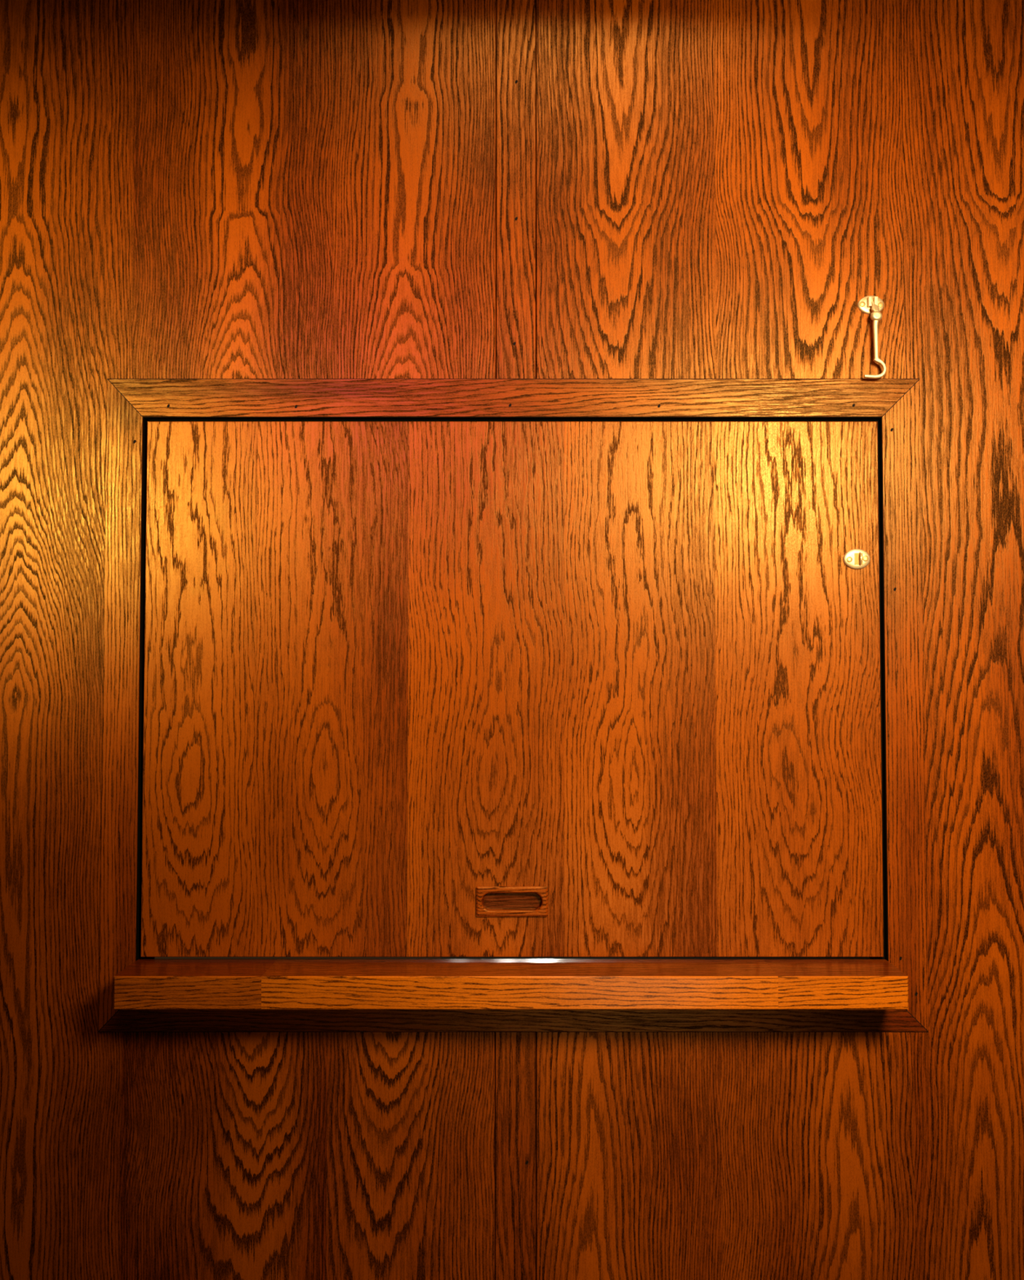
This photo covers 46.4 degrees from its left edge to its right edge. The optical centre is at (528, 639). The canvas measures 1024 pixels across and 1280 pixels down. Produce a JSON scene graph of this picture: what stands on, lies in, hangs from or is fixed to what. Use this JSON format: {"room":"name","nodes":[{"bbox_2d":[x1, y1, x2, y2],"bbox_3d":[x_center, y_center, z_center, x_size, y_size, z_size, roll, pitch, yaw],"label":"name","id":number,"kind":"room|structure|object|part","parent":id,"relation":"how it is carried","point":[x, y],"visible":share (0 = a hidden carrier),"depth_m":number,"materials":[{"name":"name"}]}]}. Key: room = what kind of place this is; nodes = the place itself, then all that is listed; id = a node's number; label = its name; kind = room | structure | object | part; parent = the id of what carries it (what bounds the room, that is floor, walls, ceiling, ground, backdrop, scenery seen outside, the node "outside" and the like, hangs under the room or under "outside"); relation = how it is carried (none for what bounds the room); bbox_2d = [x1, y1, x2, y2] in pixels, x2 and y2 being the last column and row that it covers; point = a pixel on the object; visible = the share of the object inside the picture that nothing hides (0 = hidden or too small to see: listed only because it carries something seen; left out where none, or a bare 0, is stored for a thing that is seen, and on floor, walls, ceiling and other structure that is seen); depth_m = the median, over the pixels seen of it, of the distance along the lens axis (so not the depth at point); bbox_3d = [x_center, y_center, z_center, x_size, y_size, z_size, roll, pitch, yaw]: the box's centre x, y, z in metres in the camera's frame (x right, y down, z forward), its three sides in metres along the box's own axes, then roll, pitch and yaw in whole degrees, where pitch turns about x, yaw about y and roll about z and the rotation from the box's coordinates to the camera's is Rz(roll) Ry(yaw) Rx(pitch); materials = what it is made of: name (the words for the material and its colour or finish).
{"room":"wood-paneled room","nodes":[
{"label":"wood-paneled room","id":0,"kind":"room"},
{"bbox_2d":[0,0,1023,1279],"bbox_3d":[0.000,0.100,1.559,2.100,1.925,0.064,0,-2,0],"label":"wall","id":1,"kind":"structure","parent":0,"point":[189,188],"depth_m":1.54,"materials":[{"name":"brown wood"}]},
{"bbox_2d":[113,959,908,1009],"bbox_3d":[-0.021,0.425,1.480,0.954,0.040,0.094,0,-2,0],"label":"ledge","id":2,"kind":"object","parent":1,"relation":"attached to","point":[144,984],"visible":1,"depth_m":1.43,"materials":[{"name":"brown wood"}]},
{"bbox_2d":[140,421,883,956],"bbox_3d":[-0.021,0.060,1.530,0.945,0.686,0.016,0,-2,0],"label":"hatch","id":3,"kind":"object","parent":1,"relation":"attached to","point":[411,688],"visible":1,"depth_m":1.53,"materials":[{"name":"brown wood"}]},
{"bbox_3d":[-0.021,0.333,1.520,0.091,0.038,0.008,0,-2,0],"label":"finger pull","id":4,"kind":"part","parent":3,"relation":"part of","materials":[{"name":"brown wood"}]},
{"bbox_3d":[0.422,-0.104,1.537,0.035,0.026,0.003,0,-2,0],"label":"catch plate","id":5,"kind":"part","parent":3,"relation":"part of","materials":[{"name":"gold metal"}]},
{"bbox_2d":[97,378,928,1031],"bbox_3d":[-0.020,0.079,1.534,1.050,0.835,0.016,0,-2,0],"label":"frame","id":6,"kind":"object","parent":1,"relation":"attached to","point":[894,404],"visible":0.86,"depth_m":1.53,"materials":[{"name":"brown wood"}]},
{"bbox_3d":[-0.020,0.471,1.519,1.048,0.048,0.016,0,-2,0],"label":"rail","id":7,"kind":"part","parent":6,"relation":"part of","materials":[{"name":"brown wood"}]},
{"bbox_3d":[-0.020,-0.312,1.550,1.048,0.049,0.016,0,-2,0],"label":"rail","id":8,"kind":"part","parent":6,"relation":"part of","materials":[{"name":"brown wood"}]},
{"bbox_2d":[495,1031,535,1279],"bbox_3d":[-0.017,0.778,1.507,0.050,0.565,0.014,0,-2,0],"label":"trim","id":9,"kind":"structure","parent":1,"relation":"attached to","point":[515,1051],"depth_m":1.50,"materials":[{"name":"brown wood"}]},
{"bbox_2d":[496,0,535,378],"bbox_3d":[-0.017,-0.600,1.562,0.050,0.526,0.014,0,-2,0],"label":"trim","id":10,"kind":"structure","parent":1,"relation":"attached to","point":[516,19],"depth_m":1.55,"materials":[{"name":"brown wood"}]},
{"bbox_2d":[857,295,886,378],"bbox_3d":[0.443,-0.391,1.538,0.034,0.112,0.018,0,-2,0],"label":"hook","id":11,"kind":"object","parent":1,"relation":"attached to","point":[872,305],"visible":1,"depth_m":1.53,"materials":[{"name":"gold metal"}]},
{"bbox_3d":[0.443,-0.434,1.547,0.034,0.025,0.003,0,-2,0],"label":"plate","id":12,"kind":"part","parent":11,"relation":"part of","materials":[{"name":"gold metal"}]},
{"bbox_3d":[0.446,-0.397,1.536,0.010,0.078,0.010,0,-2,0],"label":"hook arm","id":13,"kind":"part","parent":11,"relation":"part of","materials":[{"name":"gold metal"}]},
{"bbox_2d":[440,956,870,959],"bbox_3d":[0.415,0.099,3.054,1.270,2.045,0.050,0,-2,0],"label":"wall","id":14,"kind":"structure","parent":0,"point":[442,957],"depth_m":3.00,"materials":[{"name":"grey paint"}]}
]}

